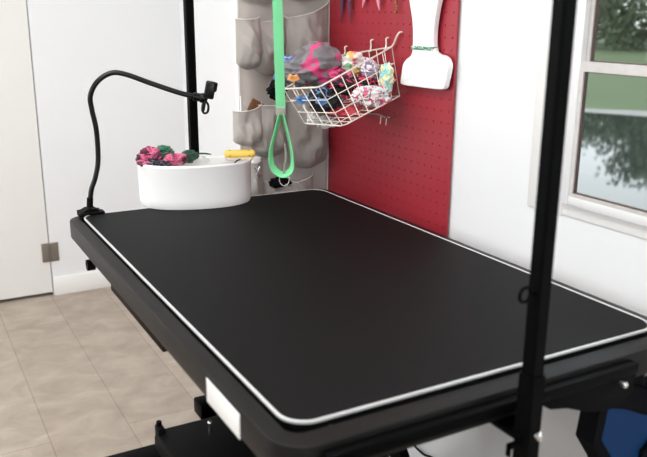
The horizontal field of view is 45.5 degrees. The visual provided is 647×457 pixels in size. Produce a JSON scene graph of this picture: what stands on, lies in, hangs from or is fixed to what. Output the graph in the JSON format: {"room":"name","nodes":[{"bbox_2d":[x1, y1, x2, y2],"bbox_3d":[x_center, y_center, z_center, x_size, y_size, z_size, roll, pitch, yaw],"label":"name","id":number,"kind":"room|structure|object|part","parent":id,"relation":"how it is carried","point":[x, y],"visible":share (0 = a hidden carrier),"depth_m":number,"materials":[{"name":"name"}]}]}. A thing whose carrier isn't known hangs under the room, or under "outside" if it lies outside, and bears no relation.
{"room":"pet grooming room","nodes":[
{"label":"pet grooming room","id":0,"kind":"room"},
{"bbox_2d":[0,287,203,456],"bbox_3d":[-0.724,1.107,0.815,3.345,0.100,5.587,-8,18,-28],"label":"floor","id":1,"kind":"structure","parent":0,"point":[80,376],"depth_m":2.69,"materials":[{"name":"beige tile"}]},
{"bbox_2d":[70,189,646,456],"bbox_3d":[-0.060,0.452,1.503,0.765,0.801,1.142,-8,18,-28],"label":"table","id":2,"kind":"object","parent":1,"relation":"on","point":[308,322],"visible":0.98,"depth_m":1.16,"materials":[{"name":"black rubber"}]},
{"bbox_3d":[-0.498,0.078,1.678,0.034,0.022,0.025,-8,18,-28],"label":"knob","id":3,"kind":"part","parent":2,"relation":"part of","materials":[{"name":"black plastic"}]},
{"bbox_3d":[-0.336,0.136,1.415,0.027,0.057,0.338,-8,18,-28],"label":"rail","id":4,"kind":"part","parent":2,"relation":"part of","materials":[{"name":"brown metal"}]},
{"bbox_2d":[77,70,217,216],"bbox_3d":[-0.400,-0.194,1.742,0.325,0.324,0.054,-4,16,-15],"label":"holder","id":5,"kind":"object","parent":2,"relation":"on","point":[210,86],"visible":1,"depth_m":1.72,"materials":[{"name":"black plastic"}]},
{"bbox_3d":[-0.266,-0.273,1.734,0.019,0.032,0.011,0,16,0],"label":"spring lever","id":6,"kind":"part","parent":5,"relation":"part of","materials":[{"name":"black plastic"}]},
{"bbox_3d":[-0.295,0.375,1.395,0.013,0.055,0.025,-8,18,-28],"label":"switch lever","id":7,"kind":"part","parent":2,"relation":"part of","materials":[{"name":"black plastic"}]},
{"bbox_2d":[183,0,198,153],"bbox_3d":[-0.304,-0.510,1.765,0.036,1.390,0.058,-8,18,-28],"label":"post","id":8,"kind":"object","parent":2,"relation":"attached to","point":[188,5],"visible":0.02,"depth_m":1.81,"materials":[{"name":"black metal"}]},
{"bbox_2d":[137,156,251,209],"bbox_3d":[-0.298,-0.107,1.821,0.273,0.103,0.109,-4,16,-15],"label":"basin","id":9,"kind":"object","parent":2,"relation":"on","point":[220,182],"visible":0.94,"depth_m":1.78,"materials":[{"name":"white plastic"}]},
{"bbox_2d":[135,146,161,166],"bbox_3d":[-0.406,-0.166,1.790,0.062,0.051,0.050,-4,16,-15],"label":"scrap","id":10,"kind":"object","parent":9,"relation":"in","point":[147,153],"visible":0.82,"depth_m":1.77,"materials":[{"name":"pink fabric"}]},
{"bbox_2d":[147,159,170,165],"bbox_3d":[-0.383,-0.147,1.787,0.067,0.028,0.036,-8,18,-28],"label":"scrap","id":11,"kind":"object","parent":9,"relation":"in","point":[161,162],"visible":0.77,"depth_m":1.77,"materials":[{"name":"grey fabric"}]},
{"bbox_2d":[157,145,174,158],"bbox_3d":[-0.378,-0.179,1.813,0.059,0.037,0.035,-8,18,-28],"label":"scrap","id":12,"kind":"object","parent":9,"relation":"in","point":[164,149],"visible":0.53,"depth_m":1.80,"materials":[{"name":"green fabric"}]},
{"bbox_2d":[163,153,187,165],"bbox_3d":[-0.350,-0.163,1.811,0.064,0.032,0.042,-8,18,-28],"label":"scrap","id":13,"kind":"object","parent":9,"relation":"in","point":[175,159],"visible":0.96,"depth_m":1.80,"materials":[{"name":"pink fabric"}]},
{"bbox_2d":[182,150,198,162],"bbox_3d":[-0.322,-0.172,1.836,0.056,0.034,0.024,-8,18,-28],"label":"scrap","id":14,"kind":"object","parent":9,"relation":"in","point":[192,155],"visible":0.75,"depth_m":1.83,"materials":[{"name":"green fabric"}]},
{"bbox_2d":[224,149,254,159],"bbox_3d":[-0.202,-0.178,1.861,0.074,0.022,0.031,-2,16,-9],"label":"brush","id":15,"kind":"object","parent":9,"relation":"on","point":[229,154],"visible":0.98,"depth_m":1.85,"materials":[{"name":"yellow plastic"}]},
{"bbox_3d":[0.143,0.427,1.635,0.020,0.692,0.588,-8,18,-28],"label":"lift arm","id":16,"kind":"part","parent":2,"relation":"part of","materials":[{"name":"black metal"}]},
{"bbox_3d":[0.214,0.219,0.941,0.485,0.016,0.016,-8,18,-28],"label":"rail","id":17,"kind":"part","parent":2,"relation":"part of","materials":[{"name":"black metal"}]},
{"bbox_2d":[491,0,576,456],"bbox_3d":[0.237,-0.239,0.808,0.053,1.390,0.074,-8,18,-28],"label":"post","id":18,"kind":"object","parent":2,"relation":"attached to","point":[524,427],"visible":0.98,"depth_m":0.86,"materials":[{"name":"black metal"}]},
{"bbox_3d":[0.481,0.197,1.148,0.027,0.028,0.006,-8,18,-28],"label":"clip","id":19,"kind":"object","parent":2,"relation":"attached to","visible":0},
{"bbox_2d":[575,374,646,456],"bbox_3d":[0.471,0.322,1.187,0.200,0.289,0.042,-8,18,-28],"label":"hanging bag","id":20,"kind":"object","parent":19,"relation":"hanging from","point":[621,430],"visible":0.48,"depth_m":1.14,"materials":[{"name":"blue fabric"}]},
{"bbox_3d":[0.485,0.223,1.159,0.084,0.084,0.010,-8,18,-28],"label":"handle","id":21,"kind":"part","parent":20,"relation":"part of","materials":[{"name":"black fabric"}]},
{"bbox_2d":[414,446,431,456],"bbox_3d":[0.287,0.509,1.773,0.023,0.549,0.503,-8,18,-28],"label":"power cord","id":22,"kind":"object","parent":1,"relation":"on","point":[416,447],"visible":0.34,"depth_m":1.89,"materials":[{"name":"black plastic"}]},
{"bbox_2d":[26,0,184,294],"bbox_3d":[-2.047,-0.774,2.780,3.345,2.450,0.100,-8,18,-28],"label":"wall","id":23,"kind":"structure","parent":0,"point":[73,43],"depth_m":3.41,"materials":[{"name":"white paint"}]},
{"bbox_2d":[0,0,58,299],"bbox_3d":[-1.544,-0.627,3.025,0.849,2.010,0.128,-8,18,-28],"label":"door","id":24,"kind":"structure","parent":23,"relation":"in","point":[26,254],"depth_m":3.31,"materials":[{"name":"white paint"}]},
{"bbox_2d":[54,271,110,294],"bbox_3d":[-0.935,0.222,3.637,0.644,0.086,0.012,-8,18,-28],"label":"baseboard","id":25,"kind":"structure","parent":23,"relation":"attached to","point":[73,283],"depth_m":3.53,"materials":[{"name":"white paint"}]},
{"bbox_2d":[179,0,236,156],"bbox_3d":[-0.228,-0.780,2.847,0.100,2.450,1.552,-8,18,-28],"label":"wall","id":26,"kind":"structure","parent":0,"point":[214,22],"depth_m":3.20,"materials":[{"name":"white paint"}]},
{"bbox_2d":[234,0,239,149],"bbox_3d":[-0.107,-0.546,2.012,0.240,2.450,0.080,-8,18,-28],"label":"wall","id":27,"kind":"structure","parent":0,"point":[235,1],"depth_m":2.02,"materials":[{"name":"white paint"}]},
{"bbox_2d":[232,0,329,195],"bbox_3d":[-0.096,-0.515,1.939,0.281,1.070,0.062,-8,18,-28],"label":"organizer","id":28,"kind":"object","parent":27,"relation":"attached to","point":[305,22],"visible":0.68,"depth_m":1.97,"materials":[{"name":"grey"}]},
{"bbox_2d":[240,96,241,110],"bbox_3d":[-0.207,-0.305,1.937,0.006,0.056,0.011,1,16,2],"label":"stick","id":29,"kind":"object","parent":28,"relation":"in","point":[240,96],"visible":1,"depth_m":1.93,"materials":[{"name":"white plastic"}]},
{"bbox_2d":[247,98,262,110],"bbox_3d":[-0.174,-0.309,1.961,0.045,0.045,0.005,-8,18,-28],"label":"wooden block","id":30,"kind":"object","parent":28,"relation":"in","point":[254,103],"visible":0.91,"depth_m":1.95,"materials":[{"name":"brown wood"}]},
{"bbox_2d":[251,156,260,162],"bbox_3d":[-0.175,-0.178,1.998,0.024,0.023,0.012,-8,18,-28],"label":"box","id":31,"kind":"object","parent":28,"relation":"in","point":[256,159],"visible":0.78,"depth_m":1.99,"materials":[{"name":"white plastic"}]},
{"bbox_2d":[254,167,261,177],"bbox_3d":[-0.169,-0.145,1.987,0.022,0.029,0.007,-8,18,-28],"label":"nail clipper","id":32,"kind":"object","parent":28,"relation":"in","point":[255,168],"visible":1,"depth_m":1.99,"materials":[{"name":"silver metal"}]},
{"bbox_2d":[268,177,291,187],"bbox_3d":[-0.114,-0.123,2.043,0.073,0.031,0.027,-8,18,-28],"label":"pouch","id":33,"kind":"object","parent":28,"relation":"in","point":[274,182],"visible":0.84,"depth_m":2.03,"materials":[{"name":"black fabric"}]},
{"bbox_2d":[389,0,646,456],"bbox_3d":[0.938,-0.103,0.450,0.010,2.450,3.935,-8,18,-28],"label":"wall","id":34,"kind":"structure","parent":0,"point":[499,40],"depth_m":1.50,"materials":[{"name":"white paint"}]},
{"bbox_2d":[328,0,459,236],"bbox_3d":[0.146,-0.516,1.793,0.005,1.473,0.533,-8,18,-28],"label":"pegboard","id":35,"kind":"object","parent":34,"relation":"attached to","point":[400,168],"visible":0.49,"depth_m":1.80,"materials":[{"name":"red paint"}]},
{"bbox_2d":[285,31,402,126],"bbox_3d":[0.044,-0.355,1.788,0.258,0.202,0.336,12,19,36],"label":"wire basket","id":36,"kind":"object","parent":35,"relation":"hanging from","point":[399,32],"visible":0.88,"depth_m":1.70,"materials":[{"name":"beige metal"}]},
{"bbox_2d":[266,80,287,100],"bbox_3d":[-0.110,-0.326,1.824,0.049,0.052,0.065,-8,18,-28],"label":"bandana","id":37,"kind":"object","parent":36,"relation":"in","point":[270,90],"visible":0.43,"depth_m":1.81,"materials":[{"name":"black fabric"}]},
{"bbox_2d":[284,58,305,86],"bbox_3d":[-0.064,-0.365,1.804,0.076,0.067,0.078,-8,18,-28],"label":"bandana","id":38,"kind":"object","parent":36,"relation":"in","point":[291,67],"visible":0.56,"depth_m":1.78,"materials":[{"name":"grey fabric"}]},
{"bbox_2d":[284,56,292,61],"bbox_3d":[-0.083,-0.395,1.799,0.028,0.018,0.005,1,16,1],"label":"bow","id":39,"kind":"object","parent":38,"relation":"on","point":[286,58],"visible":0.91,"depth_m":1.80,"materials":[{"name":"blue fabric"}]},
{"bbox_2d":[287,74,299,81],"bbox_3d":[-0.069,-0.345,1.770,0.029,0.019,0.006,0,16,0],"label":"bow","id":40,"kind":"object","parent":38,"relation":"on","point":[293,78],"visible":1,"depth_m":1.77,"materials":[{"name":"orange fabric"}]},
{"bbox_2d":[295,96,307,104],"bbox_3d":[-0.048,-0.283,1.702,0.030,0.020,0.006,0,16,0],"label":"bow","id":41,"kind":"object","parent":36,"relation":"in","point":[299,99],"visible":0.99,"depth_m":1.70,"materials":[{"name":"blue fabric"}]},
{"bbox_2d":[307,113,317,124],"bbox_3d":[-0.026,-0.246,1.724,0.027,0.029,0.026,-8,18,-28],"label":"packet","id":42,"kind":"object","parent":36,"relation":"hanging from","point":[313,116],"visible":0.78,"depth_m":1.72,"materials":[{"name":"white plastic"}]},
{"bbox_2d":[294,41,341,87],"bbox_3d":[-0.014,-0.382,1.804,0.114,0.110,0.112,-2,16,-9],"label":"bandana","id":43,"kind":"object","parent":36,"relation":"in","point":[319,59],"visible":0.77,"depth_m":1.77,"materials":[{"name":"grey fabric"}]},
{"bbox_2d":[315,97,327,105],"bbox_3d":[-0.004,-0.273,1.658,0.029,0.019,0.006,0,16,0],"label":"bow","id":44,"kind":"object","parent":36,"relation":"in","point":[322,103],"visible":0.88,"depth_m":1.66,"materials":[{"name":"blue fabric"}]},
{"bbox_2d":[316,115,328,128],"bbox_3d":[-0.001,-0.239,1.732,0.040,0.031,0.025,-8,18,-28],"label":"packet","id":45,"kind":"object","parent":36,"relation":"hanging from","point":[323,117],"visible":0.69,"depth_m":1.73,"materials":[{"name":"white"}]},
{"bbox_2d":[307,86,342,116],"bbox_3d":[0.003,-0.286,1.736,0.084,0.067,0.093,0,16,-1],"label":"bandana","id":46,"kind":"object","parent":36,"relation":"in","point":[334,102],"visible":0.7,"depth_m":1.71,"materials":[{"name":"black fabric"}]},
{"bbox_2d":[327,116,336,127],"bbox_3d":[0.016,-0.241,1.745,0.032,0.028,0.038,13,20,37],"label":"packet","id":47,"kind":"object","parent":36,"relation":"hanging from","point":[329,123],"visible":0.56,"depth_m":1.74,"materials":[{"name":"white"}]},
{"bbox_2d":[329,67,353,81],"bbox_3d":[0.042,-0.347,1.773,0.076,0.048,0.051,-8,18,-28],"label":"bandana","id":48,"kind":"object","parent":36,"relation":"in","point":[334,73],"visible":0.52,"depth_m":1.75,"materials":[{"name":"pink fabric"}]},
{"bbox_2d":[326,105,366,116],"bbox_3d":[0.051,-0.266,1.743,0.095,0.027,0.080,2,16,6],"label":"bandana","id":49,"kind":"object","parent":36,"relation":"in","point":[350,110],"visible":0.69,"depth_m":1.72,"materials":[{"name":"red fabric"}]},
{"bbox_2d":[328,76,377,95],"bbox_3d":[0.067,-0.325,1.752,0.128,0.044,0.070,-8,18,-28],"label":"bandana","id":50,"kind":"object","parent":36,"relation":"in","point":[339,85],"visible":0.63,"depth_m":1.73,"materials":[{"name":"black fabric"}]},
{"bbox_2d":[340,51,365,75],"bbox_3d":[0.059,-0.386,1.812,0.075,0.061,0.073,-8,18,-28],"label":"bandana","id":51,"kind":"object","parent":36,"relation":"in","point":[351,59],"visible":0.64,"depth_m":1.78,"materials":[{"name":"multicoloured fabric"}]},
{"bbox_2d":[360,57,378,78],"bbox_3d":[0.109,-0.369,1.790,0.042,0.055,0.046,-8,18,-28],"label":"bandana","id":52,"kind":"object","parent":36,"relation":"in","point":[369,68],"visible":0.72,"depth_m":1.78,"materials":[{"name":"purple fabric"}]},
{"bbox_2d":[350,85,391,106],"bbox_3d":[0.106,-0.296,1.721,0.110,0.048,0.051,-8,18,-28],"label":"bandana","id":53,"kind":"object","parent":36,"relation":"in","point":[380,94],"visible":0.93,"depth_m":1.70,"materials":[{"name":"multicoloured fabric"}]},
{"bbox_2d":[379,62,393,94],"bbox_3d":[0.142,-0.338,1.747,0.035,0.080,0.043,-8,18,-28],"label":"bandana","id":54,"kind":"object","parent":36,"relation":"in","point":[386,77],"visible":0.83,"depth_m":1.73,"materials":[{"name":"multicoloured fabric"}]},
{"bbox_2d":[349,112,396,124],"bbox_3d":[0.118,-0.267,1.856,0.058,0.026,0.138,-8,18,-28],"label":"rack","id":55,"kind":"object","parent":35,"relation":"attached to","point":[378,114],"visible":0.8,"depth_m":1.82,"materials":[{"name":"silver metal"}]},
{"bbox_2d":[400,0,452,89],"bbox_3d":[0.222,-0.460,1.635,0.018,0.320,0.172,-8,18,-28],"label":"tool","id":56,"kind":"object","parent":35,"relation":"attached to","point":[426,67],"visible":1,"depth_m":1.64,"materials":[{"name":"white plastic"}]},
{"bbox_3d":[0.161,-0.640,1.697,0.037,0.032,0.004,-8,18,-28],"label":"hook","id":57,"kind":"object","parent":35,"relation":"attached to","visible":0},
{"bbox_2d":[394,0,397,13],"bbox_3d":[0.164,-0.558,1.722,0.009,0.150,0.008,-8,18,-28],"label":"chain","id":58,"kind":"object","parent":57,"relation":"hanging from","point":[396,5],"visible":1,"depth_m":1.74,"materials":[{"name":"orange metal"}]},
{"bbox_2d":[527,0,646,239],"bbox_3d":[0.663,-0.272,0.901,0.022,0.751,1.122,-8,18,-28],"label":"window","id":59,"kind":"structure","parent":34,"relation":"in","point":[630,220],"depth_m":1.32,"materials":[{"name":"white paint"}]},
{"bbox_3d":[0.659,-0.237,0.916,0.022,0.622,0.931,-8,18,-28],"label":"frame","id":60,"kind":"part","parent":59,"relation":"part of","materials":[{"name":"white plastic"}]},
{"bbox_3d":[0.653,-0.065,0.962,0.009,0.233,0.887,-8,18,-28],"label":"sash","id":61,"kind":"part","parent":59,"relation":"part of","materials":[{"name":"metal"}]},
{"bbox_3d":[0.664,-0.342,0.890,0.009,0.371,0.887,-8,18,-28],"label":"sash","id":62,"kind":"part","parent":59,"relation":"part of","materials":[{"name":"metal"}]},
{"bbox_3d":[-0.026,-1.058,1.100,0.027,0.026,1.220,-8,18,-28],"label":"crossbar","id":63,"kind":"object","parent":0,"visible":0},
{"bbox_2d":[268,0,293,185],"bbox_3d":[-0.080,-0.594,1.359,0.046,1.065,0.036,-8,18,-28],"label":"loop","id":64,"kind":"object","parent":63,"relation":"hanging from","point":[277,4],"visible":1,"depth_m":1.45,"materials":[{"name":"green fabric"}]},
{"bbox_3d":[-0.075,-0.136,1.489,0.007,0.060,0.004,0,16,0],"label":"elastic cord","id":65,"kind":"part","parent":64,"relation":"part of","materials":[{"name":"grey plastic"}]},
{"label":"outside","id":66,"kind":"structure","parent":0,"visible":0},
{"bbox_2d":[585,28,646,110],"bbox_3d":[32.376,-7.892,35.091,89.170,0.001,150.000,-8,18,-28],"label":"ground","id":67,"kind":"structure","parent":66,"point":[604,91],"depth_m":18.07,"materials":[{"name":"green plant"}]},
{"bbox_2d":[596,0,640,44],"bbox_3d":[15.091,-13.911,44.176,8.182,7.492,7.140,6,17,20],"label":"tree","id":68,"kind":"object","parent":67,"relation":"on","point":[623,1],"visible":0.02,"depth_m":44.27,"materials":[{"name":"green plant"}]},
{"bbox_2d":[595,0,646,50],"bbox_3d":[15.962,-11.857,36.320,7.709,7.271,6.924,-1,16,-5],"label":"tree","id":69,"kind":"object","parent":67,"relation":"on","point":[627,21],"visible":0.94,"depth_m":36.73,"materials":[{"name":"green plant"}]},
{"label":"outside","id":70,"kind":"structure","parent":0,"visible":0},
{"bbox_2d":[585,108,646,116],"bbox_3d":[4.687,-1.963,13.009,29.892,0.033,1.187,7,17,22],"label":"path","id":71,"kind":"structure","parent":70,"point":[604,111],"depth_m":12.88,"materials":[{"name":"grey concrete"}]},
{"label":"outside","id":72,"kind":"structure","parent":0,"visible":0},
{"bbox_2d":[577,112,646,209],"bbox_3d":[2.631,-0.735,8.518,26.125,0.001,29.783,-8,18,-28],"label":"pond","id":73,"kind":"structure","parent":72,"point":[613,157],"depth_m":8.74,"materials":[{"name":"grey liquid"}]},
{"bbox_3d":[0.050,-0.878,1.839,0.037,0.032,0.004,-8,18,-28],"label":"hook","id":74,"kind":"object","parent":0,"visible":0},
{"bbox_2d":[340,0,350,20],"bbox_3d":[0.055,-0.699,1.885,0.009,0.375,0.056,-8,18,-28],"label":"scissors","id":75,"kind":"object","parent":74,"relation":"hanging from","point":[341,1],"visible":1,"depth_m":1.91,"materials":[{"name":"purple metal"}]},
{"bbox_3d":[0.050,-0.662,1.907,0.002,0.292,0.032,-8,18,-28],"label":"blade","id":76,"kind":"part","parent":75,"relation":"part of","materials":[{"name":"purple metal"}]},
{"bbox_3d":[0.057,-0.658,1.891,0.002,0.293,0.046,-8,18,-28],"label":"blade","id":77,"kind":"part","parent":75,"relation":"part of","materials":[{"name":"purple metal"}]},
{"bbox_3d":[0.111,-0.713,1.770,0.037,0.032,0.004,-8,18,-28],"label":"hook","id":78,"kind":"object","parent":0,"visible":0},
{"bbox_2d":[362,0,379,10],"bbox_3d":[0.113,-0.615,1.800,0.009,0.206,0.080,-8,18,-28],"label":"scissors","id":79,"kind":"object","parent":78,"relation":"hanging from","point":[363,1],"visible":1,"depth_m":1.79,"materials":[{"name":"pink metal"}]}
]}

